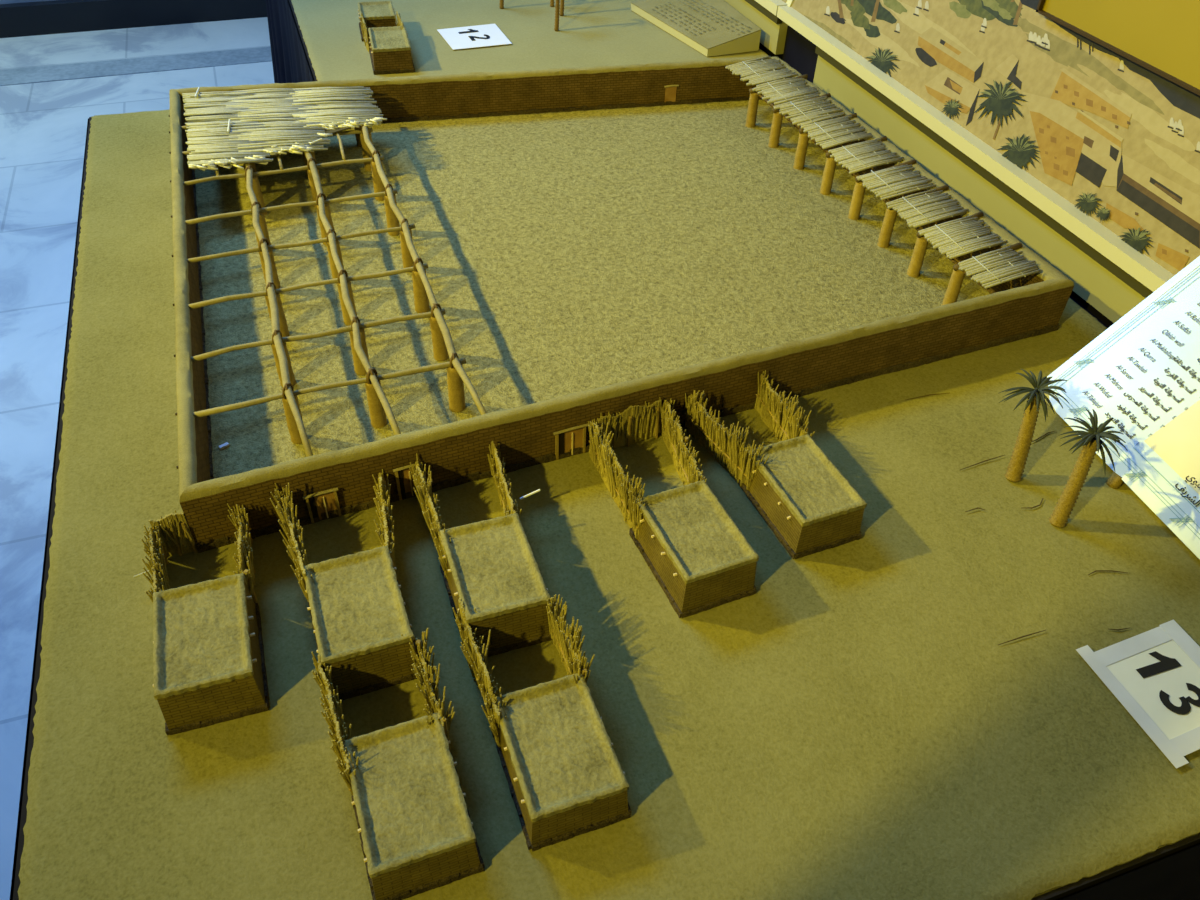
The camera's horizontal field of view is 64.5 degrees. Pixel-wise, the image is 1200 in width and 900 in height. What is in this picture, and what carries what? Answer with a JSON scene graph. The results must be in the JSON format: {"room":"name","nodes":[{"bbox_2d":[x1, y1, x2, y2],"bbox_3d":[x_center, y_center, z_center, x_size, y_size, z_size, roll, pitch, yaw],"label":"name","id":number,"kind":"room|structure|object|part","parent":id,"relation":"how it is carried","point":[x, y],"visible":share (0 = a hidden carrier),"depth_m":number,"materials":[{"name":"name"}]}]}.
{"room":"museum exhibition hall","nodes":[
{"label":"museum exhibition hall","id":0,"kind":"room"},
{"bbox_2d":[0,0,53,3],"bbox_3d":[-2.175,-2.781,2.860,6.400,2.900,0.120,-12,45,-15],"label":"wall","id":1,"kind":"structure","parent":0,"point":[1,1],"depth_m":3.70,"materials":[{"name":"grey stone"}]},
{"bbox_2d":[0,0,266,37],"bbox_3d":[-2.192,-1.704,3.750,6.400,0.110,0.050,-12,45,-15],"label":"baseboard","id":2,"kind":"structure","parent":1,"relation":"attached to","point":[56,16],"depth_m":3.80,"materials":[{"name":"black"}]},
{"bbox_2d":[0,17,273,899],"bbox_3d":[-1.169,0.393,1.677,6.400,0.100,6.400,-12,45,-15],"label":"floor","id":3,"kind":"structure","parent":0,"point":[43,125],"depth_m":2.59,"materials":[{"name":"stone"}]},
{"bbox_2d":[0,46,271,85],"bbox_3d":[-2.046,-1.373,3.478,6.400,0.004,0.150,-12,45,-15],"label":"trim","id":4,"kind":"structure","parent":3,"relation":"on","point":[17,76],"depth_m":3.56,"materials":[{"name":"grey stone"}]},
{"bbox_2d":[266,0,768,82],"bbox_3d":[-0.367,-0.933,2.545,0.954,0.716,1.588,-12,45,-15],"label":"display table","id":5,"kind":"object","parent":3,"relation":"on","point":[311,40],"visible":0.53,"depth_m":1.93,"materials":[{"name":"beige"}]},
{"bbox_2d":[360,13,369,51],"bbox_3d":[-0.454,-0.805,1.837,0.013,0.052,0.071,-8,44,-11],"label":"fence","id":6,"kind":"object","parent":5,"relation":"on","point":[364,29],"visible":0.98,"depth_m":1.82,"materials":[{"name":"beige wicker"}]},
{"bbox_2d":[358,1,396,41],"bbox_3d":[-0.444,-0.857,1.897,0.074,0.046,0.095,-8,44,-11],"label":"house","id":7,"kind":"object","parent":5,"relation":"on","point":[377,13],"visible":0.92,"depth_m":1.87,"materials":[{"name":"brick"}]},
{"bbox_2d":[368,26,414,74],"bbox_3d":[-0.394,-0.753,1.786,0.076,0.046,0.119,-8,44,-12],"label":"house","id":8,"kind":"object","parent":5,"relation":"on","point":[390,48],"visible":1,"depth_m":1.75,"materials":[{"name":"brick"}]},
{"bbox_2d":[394,11,403,28],"bbox_3d":[-0.387,-0.815,1.849,0.015,0.053,0.077,-12,45,-15],"label":"fence","id":9,"kind":"object","parent":5,"relation":"on","point":[400,23],"visible":0.35,"depth_m":1.84,"materials":[{"name":"beige wicker"}]},
{"bbox_2d":[437,24,511,49],"bbox_3d":[-0.253,-0.829,1.906,0.126,0.002,0.120,-12,45,-15],"label":"sheet","id":10,"kind":"object","parent":5,"relation":"on","point":[486,35],"visible":1,"depth_m":1.90,"materials":[{"name":"white paper"}]},
{"bbox_2d":[499,0,503,8],"bbox_3d":[-0.208,-1.004,1.997,0.059,0.142,0.052,-12,45,-15],"label":"palm tree","id":11,"kind":"object","parent":5,"relation":"on","point":[501,4],"visible":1,"depth_m":2.03,"materials":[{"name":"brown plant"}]},
{"bbox_2d":[554,0,559,30],"bbox_3d":[-0.087,-0.914,1.908,0.063,0.139,0.056,-12,45,-15],"label":"palm tree","id":12,"kind":"object","parent":5,"relation":"on","point":[557,2],"visible":1,"depth_m":1.93,"materials":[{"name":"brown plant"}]},
{"bbox_2d":[559,0,563,15],"bbox_3d":[-0.081,-0.978,1.976,0.058,0.141,0.057,-26,50,-27],"label":"palm tree","id":13,"kind":"object","parent":5,"relation":"on","point":[561,13],"visible":0.96,"depth_m":2.01,"materials":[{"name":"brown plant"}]},
{"bbox_2d":[631,0,760,56],"bbox_3d":[0.191,-0.891,1.965,0.165,0.041,0.302,-12,45,-15],"label":"text panel","id":14,"kind":"object","parent":5,"relation":"on","point":[710,27],"visible":1,"depth_m":1.93,"materials":[{"name":"beige paper"}]},
{"bbox_2d":[10,110,1199,899],"bbox_3d":[-0.024,0.099,1.440,1.302,0.717,1.630,-12,45,-15],"label":"display table","id":15,"kind":"object","parent":3,"relation":"on","point":[910,708],"visible":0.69,"depth_m":0.82,"materials":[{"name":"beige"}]},
{"bbox_2d":[141,521,169,601],"bbox_3d":[-0.392,0.109,0.845,0.017,0.056,0.086,-12,45,-15],"label":"fence","id":16,"kind":"object","parent":15,"relation":"on","point":[156,565],"visible":0.68,"depth_m":0.83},
{"bbox_2d":[149,510,197,556],"bbox_3d":[-0.395,0.079,0.880,0.032,0.053,0.016,-12,45,-15],"label":"fence","id":17,"kind":"object","parent":15,"relation":"on","point":[176,537],"visible":0.92,"depth_m":0.88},
{"bbox_3d":[-0.394,0.083,0.884,0.004,0.041,0.005,22,46,20],"label":"fence post","id":18,"kind":"part","parent":17,"relation":"part of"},
{"bbox_3d":[-0.383,0.082,0.886,0.006,0.041,0.004,9,43,7],"label":"fence post","id":19,"kind":"part","parent":17,"relation":"part of","materials":[{"name":"brown wood"}]},
{"bbox_2d":[153,573,269,734],"bbox_3d":[-0.325,0.165,0.789,0.080,0.053,0.113,-12,45,-15],"label":"house","id":20,"kind":"object","parent":15,"relation":"on","point":[209,668],"visible":1,"depth_m":0.77,"materials":[{"name":"brick"}]},
{"bbox_2d":[227,503,257,602],"bbox_3d":[-0.322,0.094,0.863,0.020,0.058,0.091,-12,45,-15],"label":"fence","id":21,"kind":"object","parent":15,"relation":"on","point":[244,541],"visible":0.94,"depth_m":0.85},
{"bbox_3d":[-0.309,0.122,0.843,0.004,0.044,0.006,-3,43,-6],"label":"fence post","id":22,"kind":"part","parent":21,"relation":"part of","materials":[{"name":"brown wood"}]},
{"bbox_2d":[270,483,314,605],"bbox_3d":[-0.276,0.087,0.862,0.021,0.071,0.123,-16,46,-19],"label":"fence","id":23,"kind":"object","parent":15,"relation":"on","point":[292,529],"visible":0.8,"depth_m":0.86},
{"bbox_2d":[311,651,358,794],"bbox_3d":[-0.203,0.214,0.737,0.019,0.060,0.116,-15,45,-18],"label":"fence","id":24,"kind":"object","parent":15,"relation":"on","point":[330,701],"visible":0.9,"depth_m":0.72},
{"bbox_2d":[304,546,416,700],"bbox_3d":[-0.205,0.145,0.814,0.083,0.056,0.113,-12,45,-15],"label":"house","id":25,"kind":"object","parent":15,"relation":"on","point":[358,613],"visible":0.92,"depth_m":0.79,"materials":[{"name":"brick"}]},
{"bbox_2d":[372,469,396,576],"bbox_3d":[-0.202,0.070,0.896,0.018,0.054,0.116,-7,43,-10],"label":"fence","id":26,"kind":"object","parent":15,"relation":"on","point":[386,537],"visible":0.8,"depth_m":0.89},
{"bbox_3d":[-0.188,0.108,0.864,0.004,0.044,0.006,-24,49,-26],"label":"fence post","id":27,"kind":"part","parent":26,"relation":"part of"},
{"bbox_2d":[343,712,484,899],"bbox_3d":[-0.139,0.259,0.698,0.083,0.049,0.114,-12,45,-15],"label":"house","id":28,"kind":"object","parent":15,"relation":"on","point":[417,833],"visible":0.98,"depth_m":0.68,"materials":[{"name":"brick"}]},
{"bbox_2d":[401,628,454,750],"bbox_3d":[-0.135,0.192,0.759,0.023,0.066,0.094,-14,45,-17],"label":"fence","id":29,"kind":"object","parent":15,"relation":"on","point":[422,670],"visible":0.81,"depth_m":0.75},
{"bbox_3d":[-0.119,0.223,0.739,0.004,0.049,0.004,-12,45,-15],"label":"fence post","id":30,"kind":"part","parent":29,"relation":"part of","materials":[{"name":"brown wood"}]},
{"bbox_2d":[409,453,450,577],"bbox_3d":[-0.160,0.063,0.898,0.021,0.066,0.132,-12,45,-15],"label":"fence","id":31,"kind":"object","parent":15,"relation":"on","point":[430,510],"visible":0.96,"depth_m":0.89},
{"bbox_2d":[452,598,506,747],"bbox_3d":[-0.097,0.177,0.775,0.025,0.068,0.124,-12,45,-15],"label":"fence","id":32,"kind":"object","parent":15,"relation":"on","point":[476,656],"visible":0.99,"depth_m":0.76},
{"bbox_2d":[440,513,552,656],"bbox_3d":[-0.094,0.118,0.848,0.080,0.056,0.112,-12,45,-15],"label":"house","id":33,"kind":"object","parent":15,"relation":"on","point":[493,569],"visible":0.97,"depth_m":0.82,"materials":[{"name":"brick"}]},
{"bbox_2d":[487,441,521,517],"bbox_3d":[-0.095,0.043,0.933,0.017,0.052,0.111,-10,44,-13],"label":"fence","id":34,"kind":"object","parent":15,"relation":"on","point":[503,487],"visible":0.7,"depth_m":0.93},
{"bbox_2d":[520,489,539,499],"bbox_3d":[-0.068,0.043,0.923,0.021,0.006,0.002,-16,46,-19],"label":"stick","id":35,"kind":"object","parent":15,"relation":"on","point":[538,490],"visible":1,"depth_m":0.92,"materials":[{"name":"white paper"}]},
{"bbox_2d":[491,672,630,851],"bbox_3d":[-0.032,0.235,0.732,0.083,0.046,0.112,-12,45,-15],"label":"house","id":36,"kind":"object","parent":15,"relation":"on","point":[565,776],"visible":1,"depth_m":0.71,"materials":[{"name":"brick"}]},
{"bbox_2d":[546,594,594,683],"bbox_3d":[-0.026,0.164,0.793,0.022,0.067,0.086,-12,45,-15],"label":"fence","id":37,"kind":"object","parent":15,"relation":"on","point":[567,643],"visible":0.85,"depth_m":0.78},
{"bbox_3d":[-0.030,0.173,0.801,0.002,0.003,0.078,-13,45,-16],"label":"tie rail","id":38,"kind":"part","parent":37,"relation":"part of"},
{"bbox_3d":[-0.013,0.193,0.776,0.004,0.049,0.004,-12,45,-15],"label":"fence post","id":39,"kind":"part","parent":37,"relation":"part of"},
{"bbox_2d":[588,420,644,538],"bbox_3d":[0.015,0.025,0.947,0.022,0.066,0.142,-14,45,-17],"label":"fence","id":40,"kind":"object","parent":15,"relation":"on","point":[622,489],"visible":1,"depth_m":0.94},
{"bbox_3d":[0.013,0.033,0.954,0.002,0.003,0.132,-13,45,-16],"label":"tie rail","id":41,"kind":"part","parent":40,"relation":"part of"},
{"bbox_2d":[168,57,1074,552],"bbox_3d":[-0.038,-0.341,1.335,1.055,0.075,0.958,-12,45,-15],"label":"enclosure","id":42,"kind":"object","parent":15,"relation":"on","point":[593,241],"visible":0.88,"depth_m":1.25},
{"bbox_2d":[218,442,228,449],"bbox_3d":[-0.396,-0.004,1.003,0.010,0.003,0.004,-31,52,-31],"label":"paper scrap","id":43,"kind":"object","parent":42,"relation":"on","point":[226,444],"visible":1,"depth_m":1.00,"materials":[{"name":"white"}]},
{"bbox_3d":[-0.281,0.058,0.920,0.003,0.034,0.003,-15,45,-18],"label":"door post","id":44,"kind":"part","parent":42,"relation":"part of","materials":[{"name":"brown wood"}]},
{"bbox_3d":[-0.269,0.054,0.925,0.026,0.034,0.003,-15,45,-18],"label":"door","id":45,"kind":"part","parent":42,"relation":"part of","materials":[{"name":"brown wood"}]},
{"bbox_2d":[181,100,485,456],"bbox_3d":[-0.386,-0.260,1.230,0.291,0.078,0.876,-12,45,-15],"label":"pergola","id":46,"kind":"object","parent":42,"relation":"on","point":[442,342],"visible":0.84,"depth_m":1.12,"materials":[{"name":"brown wood"}]},
{"bbox_2d":[182,86,386,170],"bbox_3d":[-0.469,-0.495,1.423,0.287,0.014,0.277,-12,45,-15],"label":"roof","id":47,"kind":"structure","parent":46,"relation":"on","point":[227,129],"depth_m":1.42,"materials":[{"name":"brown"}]},
{"bbox_3d":[-0.256,0.052,0.928,0.003,0.034,0.003,-15,45,-18],"label":"door post","id":48,"kind":"part","parent":42,"relation":"part of","materials":[{"name":"brown wood"}]},
{"bbox_3d":[-0.200,0.035,0.944,0.003,0.040,0.003,-15,45,-18],"label":"door post","id":49,"kind":"part","parent":42,"relation":"part of","materials":[{"name":"brown wood"}]},
{"bbox_3d":[-0.191,0.031,0.949,0.022,0.040,0.003,-15,45,-18],"label":"door","id":50,"kind":"part","parent":42,"relation":"part of","materials":[{"name":"brown wood"}]},
{"bbox_3d":[-0.045,-0.004,0.996,0.003,0.036,0.003,-15,45,-18],"label":"door post","id":51,"kind":"part","parent":42,"relation":"part of","materials":[{"name":"brown wood"}]},
{"bbox_3d":[-0.032,-0.009,1.002,0.030,0.036,0.003,-15,45,-18],"label":"door","id":52,"kind":"part","parent":42,"relation":"part of","materials":[{"name":"brown wood"}]},
{"bbox_3d":[-0.017,-0.011,1.006,0.003,0.036,0.003,-15,45,-18],"label":"door post","id":53,"kind":"part","parent":42,"relation":"part of","materials":[{"name":"brown wood"}]},
{"bbox_3d":[0.124,-0.625,1.679,0.020,0.034,0.003,-7,44,-10],"label":"door","id":54,"kind":"part","parent":42,"relation":"part of","materials":[{"name":"brown wood"}]},
{"bbox_2d":[725,56,1040,304],"bbox_3d":[0.388,-0.420,1.438,0.115,0.080,0.745,-12,45,-15],"label":"canopy","id":55,"kind":"object","parent":42,"relation":"on","point":[805,108],"visible":0.99,"depth_m":1.36,"materials":[{"name":"brown wood"}]},
{"bbox_3d":[0.259,-0.578,1.616,0.017,0.062,0.017,19,45,17],"label":"post","id":56,"kind":"part","parent":55,"relation":"part of","materials":[{"name":"brown wood"}]},
{"bbox_3d":[0.277,-0.653,1.637,0.102,0.011,0.098,-12,45,-15],"label":"reed panel","id":57,"kind":"part","parent":55,"relation":"part of","materials":[{"name":"beige wicker"}]},
{"bbox_3d":[0.289,-0.526,1.560,0.018,0.063,0.017,-12,45,-15],"label":"post","id":58,"kind":"part","parent":55,"relation":"part of","materials":[{"name":"brown wood"}]},
{"bbox_3d":[0.309,-0.594,1.574,0.100,0.012,0.079,-12,45,-15],"label":"reed panel","id":59,"kind":"part","parent":55,"relation":"part of","materials":[{"name":"beige wicker"}]},
{"bbox_3d":[0.319,-0.474,1.505,0.017,0.063,0.018,-12,45,-15],"label":"post","id":60,"kind":"part","parent":55,"relation":"part of","materials":[{"name":"brown wood"}]},
{"bbox_3d":[0.335,-0.542,1.519,0.098,0.011,0.088,-12,45,-15],"label":"reed panel","id":61,"kind":"part","parent":55,"relation":"part of","materials":[{"name":"beige wicker"}]},
{"bbox_3d":[0.348,-0.417,1.446,0.017,0.063,0.017,-2,43,-4],"label":"post","id":62,"kind":"part","parent":55,"relation":"part of","materials":[{"name":"brown wood"}]},
{"bbox_3d":[0.364,-0.488,1.462,0.095,0.011,0.082,-12,45,-15],"label":"reed panel","id":63,"kind":"part","parent":55,"relation":"part of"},
{"bbox_3d":[0.377,-0.366,1.390,0.017,0.062,0.017,-24,49,-26],"label":"post","id":64,"kind":"part","parent":55,"relation":"part of","materials":[{"name":"brown wood"}]},
{"bbox_3d":[0.392,-0.434,1.405,0.096,0.011,0.078,-12,45,-15],"label":"reed panel","id":65,"kind":"part","parent":55,"relation":"part of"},
{"bbox_3d":[0.404,-0.312,1.334,0.018,0.062,0.017,-12,45,-15],"label":"post","id":66,"kind":"part","parent":55,"relation":"part of","materials":[{"name":"brown wood"}]},
{"bbox_3d":[0.418,-0.382,1.349,0.096,0.012,0.078,-12,45,-15],"label":"reed panel","id":67,"kind":"part","parent":55,"relation":"part of","materials":[{"name":"beige wicker"}]},
{"bbox_3d":[0.428,-0.261,1.279,0.017,0.062,0.018,-12,45,-15],"label":"post","id":68,"kind":"part","parent":55,"relation":"part of","materials":[{"name":"brown wood"}]},
{"bbox_3d":[0.445,-0.329,1.294,0.096,0.011,0.075,-12,45,-15],"label":"reed panel","id":69,"kind":"part","parent":55,"relation":"part of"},
{"bbox_3d":[0.455,-0.208,1.223,0.018,0.062,0.017,-12,45,-15],"label":"post","id":70,"kind":"part","parent":55,"relation":"part of","materials":[{"name":"brown wood"}]},
{"bbox_3d":[0.471,-0.278,1.238,0.095,0.011,0.079,-12,45,-15],"label":"reed panel","id":71,"kind":"part","parent":55,"relation":"part of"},
{"bbox_3d":[0.498,-0.228,1.185,0.096,0.011,0.061,-16,46,-19],"label":"reed panel","id":72,"kind":"part","parent":55,"relation":"part of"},
{"bbox_2d":[594,400,660,448],"bbox_3d":[0.030,-0.026,1.012,0.077,0.054,0.012,-16,46,-19],"label":"fence","id":73,"kind":"object","parent":15,"relation":"on","point":[635,424],"visible":0.84,"depth_m":1.01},
{"bbox_3d":[0.031,-0.020,1.014,0.004,0.042,0.005,-12,45,-15],"label":"fence post","id":74,"kind":"part","parent":73,"relation":"part of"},
{"bbox_3d":[0.061,-0.030,1.026,0.004,0.042,0.005,-12,45,-15],"label":"fence post","id":75,"kind":"part","parent":73,"relation":"part of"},
{"bbox_2d":[659,397,706,484],"bbox_3d":[0.083,0.002,0.980,0.020,0.059,0.135,-7,43,-10],"label":"fence","id":76,"kind":"object","parent":15,"relation":"on","point":[686,464],"visible":0.91,"depth_m":0.98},
{"bbox_3d":[0.081,0.007,0.986,0.002,0.002,0.124,-8,44,-11],"label":"tie rail","id":77,"kind":"part","parent":76,"relation":"part of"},
{"bbox_2d":[629,480,758,617],"bbox_3d":[0.087,0.089,0.892,0.080,0.051,0.113,-15,45,-18],"label":"house","id":78,"kind":"object","parent":15,"relation":"on","point":[697,554],"visible":1,"depth_m":0.87,"materials":[{"name":"brick"}]},
{"bbox_2d":[685,390,768,489],"bbox_3d":[0.126,-0.012,0.993,0.022,0.066,0.132,-22,48,-24],"label":"fence","id":79,"kind":"object","parent":15,"relation":"on","point":[727,449],"visible":1,"depth_m":0.99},
{"bbox_3d":[0.123,-0.005,1.001,0.002,0.003,0.119,-20,47,-23],"label":"tie rail","id":80,"kind":"part","parent":79,"relation":"part of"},
{"bbox_2d":[754,370,814,440],"bbox_3d":[0.196,-0.039,1.024,0.020,0.067,0.110,-12,45,-15],"label":"fence","id":81,"kind":"object","parent":15,"relation":"on","point":[773,409],"visible":0.86,"depth_m":1.02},
{"bbox_3d":[0.192,-0.030,1.031,0.002,0.002,0.100,-13,45,-16],"label":"tie rail","id":82,"kind":"part","parent":81,"relation":"part of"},
{"bbox_2d":[738,434,866,558],"bbox_3d":[0.201,0.043,0.948,0.078,0.050,0.114,-14,45,-17],"label":"house","id":83,"kind":"object","parent":15,"relation":"on","point":[810,507],"visible":0.99,"depth_m":0.93,"materials":[{"name":"brick"}]},
{"bbox_2d":[998,369,1068,481],"bbox_3d":[0.440,-0.025,0.986,0.066,0.117,0.058,-12,45,-15],"label":"palm tree","id":84,"kind":"object","parent":15,"relation":"on","point":[1017,463],"visible":1,"depth_m":0.96,"materials":[{"name":"green plant"}]},
{"bbox_2d":[1049,409,1127,527],"bbox_3d":[0.471,0.021,0.938,0.059,0.117,0.065,-12,45,-15],"label":"palm tree","id":85,"kind":"object","parent":15,"relation":"on","point":[1091,442],"visible":1,"depth_m":0.92,"materials":[{"name":"green plant"}]},
{"bbox_2d":[1106,472,1122,488],"bbox_3d":[0.544,0.032,1.003,0.016,0.016,0.015,-12,45,-15],"label":"stump","id":86,"kind":"object","parent":15,"relation":"on","point":[1114,481],"visible":1,"depth_m":1.00,"materials":[{"name":"brown wood"}]},
{"bbox_2d":[1045,256,1199,559],"bbox_3d":[0.649,0.006,0.910,0.168,0.180,0.456,-10,44,-13],"label":"text panel","id":87,"kind":"object","parent":15,"relation":"on","point":[1142,373],"visible":0.99,"depth_m":1.01,"materials":[{"name":"beige paper"}]},
{"bbox_2d":[1076,619,1199,768],"bbox_3d":[0.494,0.205,0.818,0.110,0.002,0.121,-12,45,-15],"label":"number sign","id":88,"kind":"object","parent":15,"relation":"on","point":[1154,674],"visible":1,"depth_m":0.82,"materials":[{"name":"paper"}]},
{"bbox_2d":[724,0,788,59],"bbox_3d":[0.142,-1.117,2.556,0.126,1.006,1.499,-12,45,-15],"label":"stand","id":89,"kind":"object","parent":3,"relation":"on","point":[763,13],"visible":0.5,"depth_m":1.89,"materials":[{"name":"beige paint"}]},
{"bbox_3d":[0.106,-1.329,2.340,0.031,0.019,1.497,-12,45,-15],"label":"rail","id":90,"kind":"part","parent":89,"relation":"part of","materials":[{"name":"beige"}]},
{"bbox_2d":[777,0,1199,327],"bbox_3d":[0.656,-0.106,1.483,0.126,1.006,1.618,-12,45,-15],"label":"mural panel","id":91,"kind":"object","parent":3,"relation":"on","point":[1088,156],"visible":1,"depth_m":1.32,"materials":[{"name":"beige paint"}]},
{"bbox_3d":[0.396,-0.923,1.760,0.074,0.196,0.009,-12,45,-15],"label":"rail","id":92,"kind":"part","parent":91,"relation":"part of","materials":[{"name":"beige"}]},
{"bbox_3d":[0.766,-1.113,1.185,0.120,2.900,6.400,-12,45,-15],"label":"wall","id":93,"kind":"structure","parent":0,"visible":0},
{"bbox_2d":[1036,0,1199,95],"bbox_3d":[0.870,-0.457,0.829,0.195,0.454,1.032,-12,45,-15],"label":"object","id":94,"kind":"structure","parent":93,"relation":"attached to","point":[1162,37],"depth_m":1.17,"materials":[{"name":"yellow"}]}
]}

